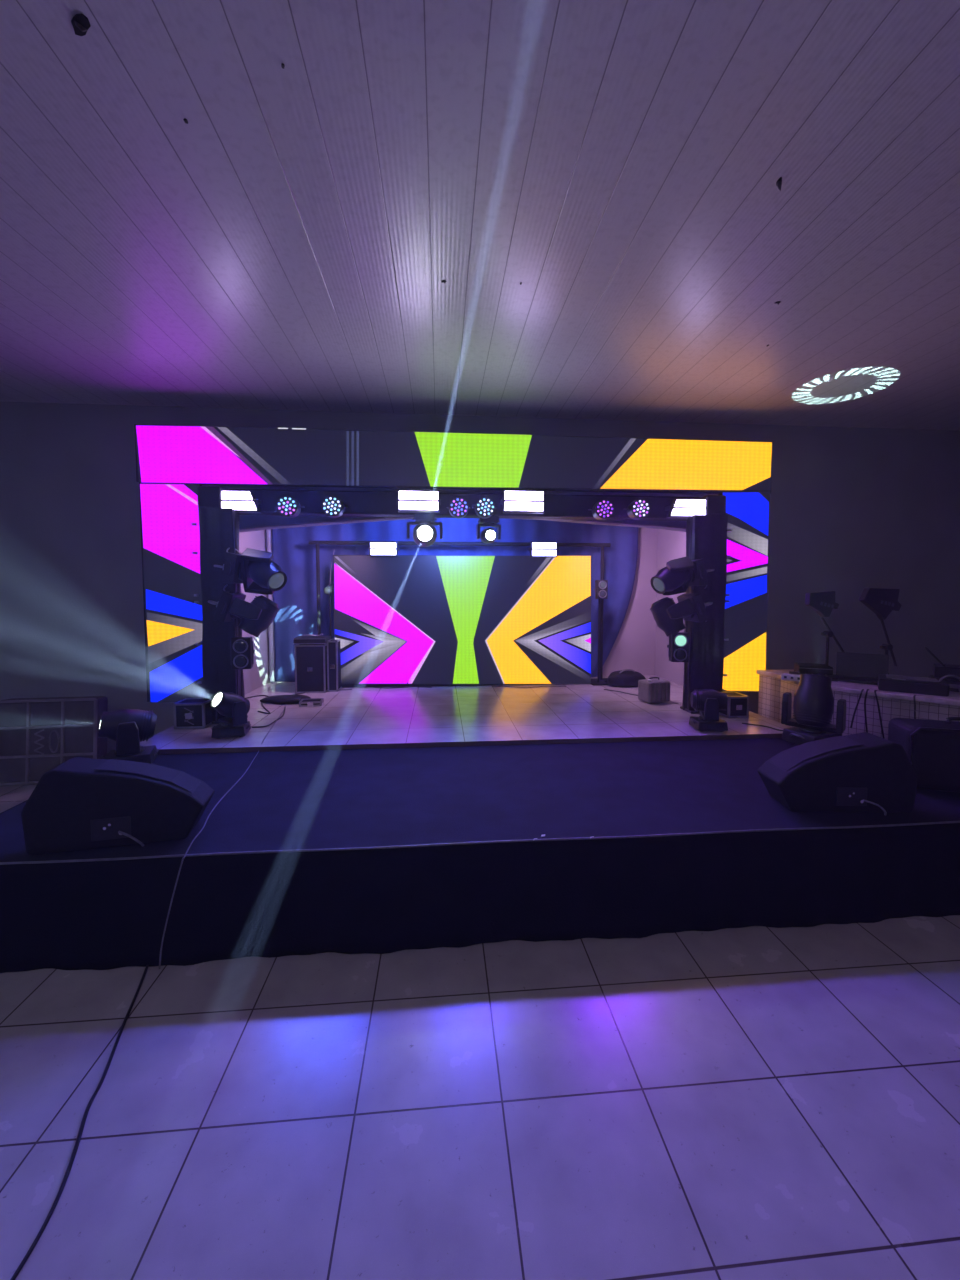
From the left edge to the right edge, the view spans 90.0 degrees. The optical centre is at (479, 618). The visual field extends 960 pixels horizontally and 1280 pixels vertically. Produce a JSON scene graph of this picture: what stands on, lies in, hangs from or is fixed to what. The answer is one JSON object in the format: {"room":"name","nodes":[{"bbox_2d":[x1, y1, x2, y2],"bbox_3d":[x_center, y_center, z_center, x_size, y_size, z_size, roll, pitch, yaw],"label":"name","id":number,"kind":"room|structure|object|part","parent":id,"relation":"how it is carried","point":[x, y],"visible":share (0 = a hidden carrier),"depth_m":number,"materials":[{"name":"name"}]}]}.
{"room":"entertainment venue","nodes":[
{"label":"entertainment venue","id":0,"kind":"room"},
{"bbox_2d":[239,530,269,694],"bbox_3d":[-2.794,-0.152,5.587,0.200,2.900,1.400,0,3,-5],"label":"wall","id":1,"kind":"structure","parent":0,"point":[255,677],"depth_m":5.82,"materials":[{"name":"paint"}]},
{"bbox_2d":[271,527,657,680],"bbox_3d":[-0.149,-0.208,6.609,5.640,2.900,0.200,0,3,-5],"label":"wall","id":2,"kind":"structure","parent":0,"point":[633,648],"depth_m":6.71,"materials":[{"name":"paint"}]},
{"bbox_2d":[140,675,790,753],"bbox_3d":[-0.074,1.102,5.174,5.360,0.440,2.810,0,3,-5],"label":"floor","id":3,"kind":"structure","parent":0,"point":[460,715],"depth_m":4.37,"materials":[{"name":"tile"}]},
{"bbox_2d":[173,698,212,728],"bbox_3d":[-2.493,0.823,4.194,0.250,0.220,0.207,0,3,-5],"label":"flight case","id":4,"kind":"object","parent":3,"relation":"on","point":[189,713],"visible":0.91,"depth_m":4.11,"materials":[{"name":"black paint"}]},
{"bbox_2d":[159,705,285,968],"bbox_3d":[-1.689,1.174,3.627,0.072,0.446,3.292,-1,3,-13],"label":"cable","id":5,"kind":"object","parent":3,"relation":"on","point":[285,705],"visible":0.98,"depth_m":2.16,"materials":[{"name":"black rubber"}]},
{"bbox_2d":[210,691,250,737],"bbox_3d":[-2.028,0.759,3.912,0.285,0.378,0.288,-1,3,-13],"label":"light","id":6,"kind":"object","parent":3,"relation":"on","point":[232,709],"visible":1,"depth_m":3.83,"materials":[{"name":"black plastic"}]},
{"bbox_3d":[-1.989,0.902,3.821,0.131,0.037,0.007,-1,3,-13],"label":"control panel","id":7,"kind":"part","parent":6,"relation":"part of","materials":[{"name":"grey plastic"}]},
{"bbox_2d":[257,702,270,713],"bbox_3d":[-2.193,0.884,4.990,0.239,0.010,0.832,-1,3,-9],"label":"cable","id":8,"kind":"object","parent":3,"relation":"on","point":[261,702],"visible":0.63,"depth_m":4.67,"materials":[{"name":"black rubber"}]},
{"bbox_2d":[252,707,285,727],"bbox_3d":[-1.905,0.912,4.489,0.128,0.010,0.727,0,3,-1],"label":"cable","id":9,"kind":"object","parent":3,"relation":"on","point":[285,707],"visible":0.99,"depth_m":4.20,"materials":[{"name":"black rubber"}]},
{"bbox_2d":[260,694,310,703],"bbox_3d":[-2.059,0.851,5.095,0.528,0.070,0.271,0,3,-5],"label":"heap","id":10,"kind":"object","parent":3,"relation":"on","point":[295,698],"visible":0.88,"depth_m":5.02,"materials":[{"name":"black fabric"}]},
{"bbox_2d":[245,689,351,698],"bbox_3d":[-2.058,0.860,5.450,1.201,0.010,0.246,-1,3,-22],"label":"cable","id":11,"kind":"object","parent":3,"relation":"on","point":[339,689],"visible":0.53,"depth_m":5.40,"materials":[{"name":"black rubber"}]},
{"bbox_2d":[294,643,327,692],"bbox_3d":[-1.976,0.572,5.691,0.340,0.560,0.307,0,3,-5],"label":"flight case","id":12,"kind":"object","parent":3,"relation":"on","point":[310,659],"visible":0.81,"depth_m":5.55,"materials":[{"name":"black paint"}]},
{"bbox_2d":[293,634,330,643],"bbox_3d":[-1.976,0.222,5.673,0.360,0.116,0.305,0,3,-5],"label":"amplifier","id":13,"kind":"object","parent":12,"relation":"on","point":[303,639],"visible":0.96,"depth_m":5.53,"materials":[{"name":"black plastic"}]},
{"bbox_3d":[-1.964,0.256,5.526,0.360,0.063,0.006,0,3,-5],"label":"rail","id":14,"kind":"part","parent":13,"relation":"part of","materials":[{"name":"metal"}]},
{"bbox_2d":[299,698,323,706],"bbox_3d":[-1.744,0.866,4.973,0.220,0.050,0.167,-1,3,-10],"label":"power strip","id":15,"kind":"object","parent":3,"relation":"on","point":[314,702],"visible":1,"depth_m":4.91,"materials":[{"name":"black paint"}]},
{"bbox_2d":[324,552,333,638],"bbox_3d":[-1.827,0.000,5.842,0.360,1.682,0.220,0,3,-5],"label":"stand","id":16,"kind":"object","parent":3,"relation":"on","point":[329,589],"visible":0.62,"depth_m":5.84,"materials":[{"name":"black plastic"}]},
{"bbox_2d":[327,639,341,691],"bbox_3d":[-1.740,0.549,5.750,0.120,0.600,0.267,0,3,-5],"label":"flight case","id":17,"kind":"object","parent":3,"relation":"on","point":[333,646],"visible":1,"depth_m":5.63,"materials":[{"name":"black paint"}]},
{"bbox_2d":[375,686,431,687],"bbox_3d":[-1.128,0.836,5.891,1.086,0.009,0.126,0,3,3],"label":"cable","id":18,"kind":"object","parent":3,"relation":"on","point":[407,686],"visible":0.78,"depth_m":5.88,"materials":[{"name":"black rubber"}]},
{"bbox_2d":[309,540,610,682],"bbox_3d":[-0.208,-0.074,6.109,3.940,1.803,0.200,0,3,-5],"label":"truss","id":19,"kind":"object","parent":3,"relation":"on","point":[317,543],"visible":0.71,"depth_m":6.05,"materials":[{"name":"black metal"}]},
{"bbox_2d":[369,541,398,556],"bbox_3d":[-1.166,-0.846,5.839,0.352,0.176,0.215,0,3,-5],"label":"light","id":20,"kind":"object","parent":19,"relation":"attached to","point":[376,548],"visible":1,"depth_m":5.74,"materials":[{"name":"white plastic"}]},
{"bbox_2d":[192,486,731,723],"bbox_3d":[-0.065,-0.156,4.629,5.120,2.129,0.500,0,3,-5],"label":"lighting truss","id":21,"kind":"object","parent":3,"relation":"on","point":[706,535],"visible":0.76,"depth_m":4.57,"materials":[{"name":"black metal"}]},
{"bbox_2d":[221,490,261,512],"bbox_3d":[-2.192,-1.057,4.355,0.417,0.192,0.215,0,3,-5],"label":"light","id":22,"kind":"object","parent":21,"relation":"attached to","point":[241,501],"visible":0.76,"depth_m":4.26,"materials":[{"name":"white plastic"}]},
{"bbox_2d":[230,637,254,669],"bbox_3d":[-2.094,0.299,4.223,0.184,0.276,0.148,-1,3,-16],"label":"light","id":23,"kind":"object","parent":21,"relation":"attached to","point":[242,652],"visible":1,"depth_m":4.17,"materials":[{"name":"black plastic"}]},
{"bbox_2d":[208,584,278,637],"bbox_3d":[-2.071,-0.072,4.245,0.555,0.478,0.394,0,3,-5],"label":"light","id":24,"kind":"object","parent":21,"relation":"attached to","point":[256,616],"visible":0.96,"depth_m":4.13,"materials":[{"name":"black plastic"}]},
{"bbox_3d":[-2.182,-0.102,4.234,0.031,0.118,0.365,19,1,-6],"label":"handle","id":25,"kind":"part","parent":24,"relation":"part of","materials":[{"name":"metal"}]},
{"bbox_2d":[214,548,286,594],"bbox_3d":[-1.997,-0.425,4.232,0.592,0.421,0.365,0,3,-5],"label":"light","id":26,"kind":"object","parent":21,"relation":"attached to","point":[255,569],"visible":1,"depth_m":4.14,"materials":[{"name":"black plastic"}]},
{"bbox_3d":[-2.118,-0.437,4.221,0.031,0.118,0.365,8,2,-5],"label":"handle","id":27,"kind":"part","parent":26,"relation":"part of","materials":[{"name":"metal"}]},
{"bbox_2d":[276,496,304,517],"bbox_3d":[-1.725,-1.010,4.384,0.222,0.184,0.260,0,3,-5],"label":"light","id":28,"kind":"object","parent":21,"relation":"attached to","point":[287,506],"visible":1,"depth_m":4.26,"materials":[{"name":"black plastic"}]},
{"bbox_2d":[321,496,347,517],"bbox_3d":[-1.335,-1.018,4.416,0.222,0.184,0.260,0,3,-5],"label":"light","id":29,"kind":"object","parent":21,"relation":"attached to","point":[332,506],"visible":1,"depth_m":4.30,"materials":[{"name":"black plastic"}]},
{"bbox_2d":[397,490,440,512],"bbox_3d":[-0.570,-1.090,4.489,0.406,0.196,0.215,0,3,-5],"label":"light","id":30,"kind":"object","parent":21,"relation":"attached to","point":[411,501],"visible":1,"depth_m":4.39,"materials":[{"name":"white plastic"}]},
{"bbox_2d":[407,513,442,546],"bbox_3d":[-0.531,-0.851,4.613,0.343,0.313,0.220,0,3,-5],"label":"light","id":31,"kind":"object","parent":21,"relation":"attached to","point":[424,532],"visible":1,"depth_m":4.54,"materials":[{"name":"black plastic"}]},
{"bbox_2d":[134,424,772,702],"bbox_3d":[-0.084,-0.499,4.648,6.021,2.514,0.132,0,3,-5],"label":"led screen","id":32,"kind":"object","parent":21,"relation":"attached to","point":[172,461],"visible":0.95,"depth_m":4.48,"materials":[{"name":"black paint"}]},
{"bbox_2d":[447,497,470,518],"bbox_3d":[-0.202,-1.031,4.510,0.222,0.184,0.260,0,3,-5],"label":"light","id":33,"kind":"object","parent":21,"relation":"attached to","point":[458,507],"visible":1,"depth_m":4.39,"materials":[{"name":"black plastic"}]},
{"bbox_2d":[472,497,496,518],"bbox_3d":[0.041,-1.036,4.530,0.222,0.184,0.260,0,3,-5],"label":"light","id":34,"kind":"object","parent":21,"relation":"attached to","point":[485,507],"visible":1,"depth_m":4.41,"materials":[{"name":"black plastic"}]},
{"bbox_2d":[476,516,500,543],"bbox_3d":[0.084,-0.864,4.663,0.237,0.263,0.210,0,3,-5],"label":"light","id":35,"kind":"object","parent":21,"relation":"hanging from","point":[488,535],"visible":0.83,"depth_m":4.61,"materials":[{"name":"black plastic"}]},
{"bbox_2d":[500,490,544,513],"bbox_3d":[0.404,-1.105,4.569,0.411,0.209,0.215,0,3,-5],"label":"panel","id":36,"kind":"object","parent":21,"relation":"attached to","point":[512,501],"visible":1,"depth_m":4.47,"materials":[{"name":"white plastic"}]},
{"bbox_2d":[588,499,613,519],"bbox_3d":[1.163,-1.039,4.623,0.222,0.184,0.260,0,3,-5],"label":"light","id":37,"kind":"object","parent":21,"relation":"attached to","point":[603,509],"visible":1,"depth_m":4.50,"materials":[{"name":"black plastic"}]},
{"bbox_2d":[623,499,649,519],"bbox_3d":[1.510,-1.050,4.652,0.222,0.184,0.260,0,3,-5],"label":"light","id":38,"kind":"object","parent":21,"relation":"attached to","point":[638,509],"visible":1,"depth_m":4.53,"materials":[{"name":"black plastic"}]},
{"bbox_2d":[667,632,689,661],"bbox_3d":[1.888,0.266,4.553,0.184,0.276,0.148,1,3,10],"label":"light","id":39,"kind":"object","parent":21,"relation":"attached to","point":[679,643],"visible":0.98,"depth_m":4.49,"materials":[{"name":"black plastic"}]},
{"bbox_2d":[650,593,712,636],"bbox_3d":[1.904,-0.037,4.579,0.547,0.412,0.396,0,3,-4],"label":"light","id":40,"kind":"object","parent":21,"relation":"attached to","point":[668,615],"visible":1,"depth_m":4.46,"materials":[{"name":"black plastic"}]},
{"bbox_3d":[2.009,-0.101,4.584,0.031,0.118,0.365,-20,5,-3],"label":"handle","id":41,"kind":"part","parent":40,"relation":"part of","materials":[{"name":"metal"}]},
{"bbox_2d":[650,556,713,594],"bbox_3d":[1.902,-0.407,4.560,0.567,0.365,0.348,0,3,-4],"label":"light","id":42,"kind":"object","parent":21,"relation":"attached to","point":[678,574],"visible":0.98,"depth_m":4.45,"materials":[{"name":"black plastic"}]},
{"bbox_2d":[665,498,705,517],"bbox_3d":[2.021,-1.074,4.706,0.427,0.182,0.215,0,3,-5],"label":"panel","id":43,"kind":"object","parent":21,"relation":"on","point":[680,507],"visible":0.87,"depth_m":4.61,"materials":[{"name":"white plastic"}]},
{"bbox_3d":[2.229,0.893,4.737,0.420,0.022,0.220,0,3,-5],"label":"plate","id":44,"kind":"part","parent":21,"relation":"part of","materials":[{"name":"metal"}]},
{"bbox_2d":[333,555,591,686],"bbox_3d":[-0.198,0.015,6.125,3.201,1.627,0.399,0,3,-5],"label":"led screen","id":45,"kind":"object","parent":3,"relation":"on","point":[402,620],"visible":0.9,"depth_m":5.93,"materials":[{"name":"black paint"}]},
{"bbox_2d":[528,541,556,557],"bbox_3d":[0.784,-0.863,6.000,0.347,0.193,0.215,0,3,-5],"label":"panel","id":46,"kind":"object","parent":45,"relation":"attached to","point":[544,549],"visible":1,"depth_m":5.91,"materials":[{"name":"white plastic"}]},
{"bbox_2d":[493,686,565,687],"bbox_3d":[0.606,0.835,5.907,0.919,0.009,0.085,0,3,0],"label":"cable","id":47,"kind":"object","parent":3,"relation":"on","point":[493,686],"visible":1,"depth_m":5.92,"materials":[{"name":"black rubber"}]},
{"bbox_2d":[591,580,607,685],"bbox_3d":[1.512,0.171,6.078,0.200,1.321,0.233,0,3,-5],"label":"light","id":48,"kind":"object","parent":3,"relation":"on","point":[601,586],"visible":1,"depth_m":5.98,"materials":[{"name":"black plastic"}]},
{"bbox_2d":[604,689,637,695],"bbox_3d":[1.700,0.857,5.502,0.093,0.010,0.653,-2,4,-34],"label":"cable","id":49,"kind":"object","parent":3,"relation":"on","point":[604,689],"visible":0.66,"depth_m":5.58,"materials":[{"name":"black rubber"}]},
{"bbox_2d":[607,669,645,686],"bbox_3d":[1.814,0.722,6.005,0.482,0.229,0.307,0,3,-5],"label":"duffel bag","id":50,"kind":"object","parent":3,"relation":"on","point":[621,678],"visible":0.95,"depth_m":5.89,"materials":[{"name":"black fabric"}]},
{"bbox_2d":[638,677,669,702],"bbox_3d":[1.856,0.746,5.116,0.270,0.255,0.207,-1,3,-19],"label":"box","id":51,"kind":"object","parent":3,"relation":"on","point":[651,690],"visible":1,"depth_m":5.04,"materials":[{"name":"grey plastic"}]},
{"bbox_2d":[689,689,727,731],"bbox_3d":[1.942,0.768,4.083,0.288,0.341,0.307,0,3,1],"label":"light","id":52,"kind":"object","parent":3,"relation":"on","point":[708,703],"visible":1,"depth_m":3.99,"materials":[{"name":"black plastic"}]},
{"bbox_3d":[1.956,0.893,3.985,0.131,0.037,0.007,0,3,1],"label":"control panel","id":53,"kind":"part","parent":52,"relation":"part of","materials":[{"name":"grey plastic"}]},
{"bbox_2d":[719,692,748,717],"bbox_3d":[2.394,0.814,4.561,0.200,0.200,0.227,0,3,-5],"label":"flight case","id":54,"kind":"object","parent":3,"relation":"on","point":[738,703],"visible":0.86,"depth_m":4.46,"materials":[{"name":"black paint"}]},
{"bbox_2d":[742,723,782,730],"bbox_3d":[2.485,0.932,4.114,0.433,0.010,0.061,3,4,44],"label":"cable","id":55,"kind":"object","parent":3,"relation":"on","point":[742,723],"visible":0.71,"depth_m":4.17,"materials":[{"name":"black rubber"}]},
{"bbox_2d":[0,0,959,430],"bbox_3d":[0.452,-1.860,0.500,13.400,0.100,9.420,0,3,-5],"label":"ceiling","id":56,"kind":"structure","parent":0,"point":[291,244],"depth_m":2.24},
{"bbox_2d":[71,13,90,35],"bbox_3d":[-1.254,-1.853,1.506,0.083,0.024,0.041,3,4,39],"label":"ceiling hole","id":57,"kind":"object","parent":56,"relation":"attached to","point":[80,22],"depth_m":1.50,"materials":[{"name":"black"}]},
{"bbox_2d":[776,177,781,190],"bbox_3d":[1.295,-1.868,2.078,0.021,0.052,0.045,1,3,12],"label":"ceiling hole","id":58,"kind":"object","parent":56,"relation":"attached to","point":[779,181],"depth_m":2.07,"materials":[{"name":"black"}]},
{"bbox_2d":[0,784,959,1279],"bbox_3d":[0.395,1.578,1.375,13.400,0.100,10.900,0,3,-5],"label":"floor","id":59,"kind":"structure","parent":0,"point":[752,1102],"depth_m":1.47,"materials":[{"name":"tile"}]},
{"bbox_2d":[0,696,107,785],"bbox_3d":[-3.654,1.026,4.101,0.782,0.711,0.238,0,3,-8],"label":"case","id":60,"kind":"object","parent":59,"relation":"on","point":[38,735],"visible":0.81,"depth_m":4.03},
{"bbox_3d":[-3.562,1.024,4.017,0.086,0.194,0.016,0,-2,-8],"label":"handle","id":61,"kind":"part","parent":60,"relation":"part of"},
{"bbox_2d":[10,965,148,1279],"bbox_3d":[-1.242,1.510,1.587,0.038,0.010,1.020,-1,3,-20],"label":"cable","id":62,"kind":"object","parent":59,"relation":"on","point":[83,1121],"visible":1,"depth_m":1.39,"materials":[{"name":"black rubber"}]},
{"bbox_2d":[0,738,959,972],"bbox_3d":[0.305,1.234,2.987,5.927,0.407,1.620,0,3,-5],"label":"stage platform","id":63,"kind":"object","parent":59,"relation":"on","point":[384,850],"visible":0.89,"depth_m":2.33,"materials":[{"name":"black fabric"}]},
{"bbox_2d":[21,757,213,854],"bbox_3d":[-1.722,0.875,2.312,0.739,0.392,0.248,-1,3,-14],"label":"stage monitor","id":64,"kind":"object","parent":63,"relation":"on","point":[80,803],"visible":1,"depth_m":2.24,"materials":[{"name":"black paint"}]},
{"bbox_3d":[-1.720,0.977,2.237,0.160,0.100,0.008,-1,3,-14],"label":"connector plate","id":65,"kind":"part","parent":64,"relation":"part of","materials":[{"name":"black metal"}]},
{"bbox_2d":[94,759,200,792],"bbox_3d":[-1.597,0.795,2.363,0.452,0.203,0.140,-1,3,-14],"label":"grille","id":66,"kind":"object","parent":64,"relation":"attached to","point":[180,780],"depth_m":2.34,"materials":[{"name":"black metal"}]},
{"bbox_2d":[98,709,158,763],"bbox_3d":[-2.420,0.815,3.309,0.334,0.402,0.352,-1,3,-25],"label":"light","id":67,"kind":"object","parent":63,"relation":"on","point":[128,728],"visible":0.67,"depth_m":3.21,"materials":[{"name":"black plastic"}]},
{"bbox_3d":[-2.419,0.942,3.316,0.330,0.028,0.106,-1,3,-25],"label":"handle","id":68,"kind":"part","parent":67,"relation":"part of","materials":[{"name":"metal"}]},
{"bbox_2d":[781,674,845,744],"bbox_3d":[2.619,0.711,3.774,0.376,0.559,0.420,-1,3,-20],"label":"light","id":69,"kind":"object","parent":63,"relation":"on","point":[813,703],"visible":0.83,"depth_m":3.69,"materials":[{"name":"black plastic"}]},
{"bbox_3d":[2.619,0.906,3.785,0.376,0.032,0.121,-1,3,-20],"label":"handle","id":70,"kind":"part","parent":69,"relation":"part of","materials":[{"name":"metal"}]},
{"bbox_2d":[758,732,917,815],"bbox_3d":[1.988,0.855,2.671,0.739,0.392,0.268,0,3,1],"label":"stage monitor","id":71,"kind":"object","parent":63,"relation":"on","point":[864,772],"visible":1,"depth_m":2.59,"materials":[{"name":"black paint"}]},
{"bbox_2d":[769,736,862,771],"bbox_3d":[1.854,0.777,2.693,0.452,0.203,0.160,0,3,1],"label":"grille","id":72,"kind":"object","parent":71,"relation":"attached to","point":[791,759],"depth_m":2.67,"materials":[{"name":"black metal"}]},
{"bbox_3d":[2.003,0.959,2.587,0.160,0.100,0.008,0,3,1],"label":"connector plate","id":73,"kind":"part","parent":71,"relation":"part of","materials":[{"name":"black plastic"}]},
{"bbox_2d":[888,717,959,792],"bbox_3d":[2.961,0.811,2.889,0.757,0.426,0.314,1,3,17],"label":"equipment case","id":74,"kind":"object","parent":63,"relation":"on","point":[932,747],"visible":0.69,"depth_m":2.84,"materials":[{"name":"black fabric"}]},
{"bbox_3d":[2.971,0.623,2.915,0.235,0.053,0.024,1,3,17],"label":"handle","id":75,"kind":"part","parent":74,"relation":"part of","materials":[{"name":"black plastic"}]},
{"bbox_2d":[756,669,959,739],"bbox_3d":[3.640,0.953,3.758,2.711,0.891,0.893,3,4,43],"label":"counter","id":76,"kind":"object","parent":59,"relation":"on","point":[892,704],"depth_m":3.79,"materials":[{"name":"tile"}]},
{"bbox_3d":[2.724,0.509,4.173,0.084,0.050,0.170,-3,4,-43],"label":"power strip","id":77,"kind":"part","parent":76,"relation":"part of","materials":[{"name":"white plastic"}]},
{"bbox_2d":[789,671,837,681],"bbox_3d":[2.976,0.510,4.296,0.340,0.034,0.240,2,4,30],"label":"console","id":78,"kind":"object","parent":76,"relation":"on","point":[834,678],"visible":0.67,"depth_m":4.25,"materials":[{"name":"black plastic"}]},
{"bbox_2d":[794,662,833,674],"bbox_3d":[3.065,0.471,4.420,0.260,0.100,0.243,1,3,24],"label":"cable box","id":79,"kind":"object","parent":76,"relation":"on","point":[808,668],"visible":0.8,"depth_m":4.33,"materials":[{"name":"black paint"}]},
{"bbox_2d":[805,591,843,675],"bbox_3d":[3.142,0.136,4.340,0.414,0.777,0.220,0,3,-5],"label":"lamp","id":80,"kind":"object","parent":76,"relation":"on","point":[822,603],"visible":0.75,"depth_m":4.29,"materials":[{"name":"black metal"}]},
{"bbox_3d":[3.146,0.320,4.350,0.022,0.369,0.022,0,3,-5],"label":"post","id":81,"kind":"part","parent":80,"relation":"part of","materials":[{"name":"black metal"}]},
{"bbox_3d":[3.131,0.136,4.339,0.088,0.056,0.060,0,3,-5],"label":"clamp knob","id":82,"kind":"part","parent":80,"relation":"part of","materials":[{"name":"black plastic"}]},
{"bbox_3d":[3.211,0.173,4.347,0.274,0.377,0.020,0,3,-5],"label":"boom arm","id":83,"kind":"part","parent":80,"relation":"part of","materials":[{"name":"black plastic"}]},
{"bbox_2d":[850,689,863,727],"bbox_3d":[2.910,0.687,3.690,0.159,0.294,0.030,-2,3,-26],"label":"hanging cable","id":84,"kind":"object","parent":76,"relation":"hanging from","point":[862,689],"visible":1,"depth_m":3.67,"materials":[{"name":"black rubber"}]},
{"bbox_2d":[836,652,888,684],"bbox_3d":[3.293,0.422,4.141,0.360,0.224,0.317,2,4,38],"label":"laptop","id":85,"kind":"object","parent":76,"relation":"on","point":[863,668],"visible":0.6,"depth_m":4.21,"materials":[{"name":"black plastic"}]},
{"bbox_2d":[864,689,868,732],"bbox_3d":[2.983,0.739,3.695,0.101,0.398,0.034,-3,4,-41],"label":"hanging cable","id":86,"kind":"object","parent":76,"relation":"hanging from","point":[867,689],"visible":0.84,"depth_m":3.67,"materials":[{"name":"black rubber"}]},
{"bbox_2d":[874,690,884,738],"bbox_3d":[3.036,0.732,3.654,0.068,0.380,0.072,-2,4,-36],"label":"hanging cable","id":87,"kind":"object","parent":76,"relation":"hanging from","point":[876,697],"visible":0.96,"depth_m":3.64,"materials":[{"name":"black rubber"}]},
{"bbox_2d":[859,588,901,673],"bbox_3d":[3.556,0.127,4.273,0.377,0.803,0.220,0,3,-5],"label":"lamp","id":88,"kind":"object","parent":76,"relation":"on","point":[882,601],"visible":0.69,"depth_m":4.23,"materials":[{"name":"black metal"}]},
{"bbox_3d":[3.619,0.250,4.285,0.088,0.056,0.060,0,3,-5],"label":"clamp knob","id":89,"kind":"part","parent":88,"relation":"part of","materials":[{"name":"black plastic"}]},
{"bbox_3d":[3.631,0.162,4.281,0.218,0.528,0.020,0,3,-5],"label":"boom arm","id":90,"kind":"part","parent":88,"relation":"part of","materials":[{"name":"black plastic"}]},
{"bbox_2d":[877,674,949,696],"bbox_3d":[3.363,0.509,3.745,0.400,0.097,0.300,2,4,38],"label":"mixer","id":91,"kind":"object","parent":76,"relation":"on","point":[896,683],"visible":1,"depth_m":3.65,"materials":[{"name":"black plastic"}]},
{"bbox_2d":[913,695,915,718],"bbox_3d":[3.164,0.682,3.477,0.086,0.257,0.045,-3,4,-43],"label":"hanging cable","id":92,"kind":"object","parent":76,"relation":"hanging from","point":[914,696],"visible":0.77,"depth_m":3.46,"materials":[{"name":"black rubber"}]},
{"bbox_2d":[929,675,959,691],"bbox_3d":[3.785,0.514,3.719,0.440,0.085,0.265,3,4,41],"label":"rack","id":93,"kind":"object","parent":76,"relation":"on","point":[954,684],"visible":0.28,"depth_m":3.69,"materials":[{"name":"black plastic"}]},
{"bbox_2d":[924,647,959,679],"bbox_3d":[3.772,0.343,3.724,0.490,0.239,0.220,3,4,41],"label":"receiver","id":94,"kind":"object","parent":93,"relation":"on","point":[940,670],"visible":1,"depth_m":3.74,"materials":[{"name":"black plastic"}]},
{"bbox_3d":[3.700,0.519,3.621,0.360,0.030,0.006,3,4,41],"label":"panel","id":95,"kind":"part","parent":93,"relation":"part of","materials":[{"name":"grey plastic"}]},
{"bbox_2d":[939,675,959,691],"bbox_3d":[3.541,0.484,3.613,0.168,0.135,0.067,2,4,30],"label":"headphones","id":96,"kind":"object","parent":76,"relation":"on","point":[955,676],"visible":0.56,"depth_m":3.60,"materials":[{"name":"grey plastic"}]},
{"bbox_2d":[0,401,959,752],"bbox_3d":[0.082,-0.362,5.022,13.000,3.380,0.180,0,3,-5],"label":"wall","id":97,"kind":"structure","parent":0,"point":[852,509],"depth_m":4.81,"materials":[{"name":"paint"}]},
{"bbox_2d":[239,517,685,530],"bbox_3d":[-0.010,-0.960,4.886,5.242,0.229,0.024,0,3,-5],"label":"trim","id":98,"kind":"structure","parent":97,"relation":"attached to","point":[375,518],"depth_m":4.79,"materials":[{"name":"paint"}]},
{"bbox_2d":[655,529,685,685],"bbox_3d":[2.628,-0.177,6.038,0.200,2.900,1.400,0,3,-5],"label":"wall","id":99,"kind":"structure","parent":0,"point":[671,545],"depth_m":6.40,"materials":[{"name":"paint"}]},
{"bbox_3d":[-0.083,-1.662,5.732,5.640,0.100,1.600,0,3,-5],"label":"ceiling","id":100,"kind":"structure","parent":0,"visible":0},
{"bbox_2d":[266,518,637,681],"bbox_3d":[-0.280,-0.410,6.368,4.898,2.431,0.089,0,3,-5],"label":"curtain","id":101,"kind":"object","parent":100,"relation":"hanging from","point":[296,616],"visible":0.27,"depth_m":6.28,"materials":[{"name":"blue fabric"}]}
]}

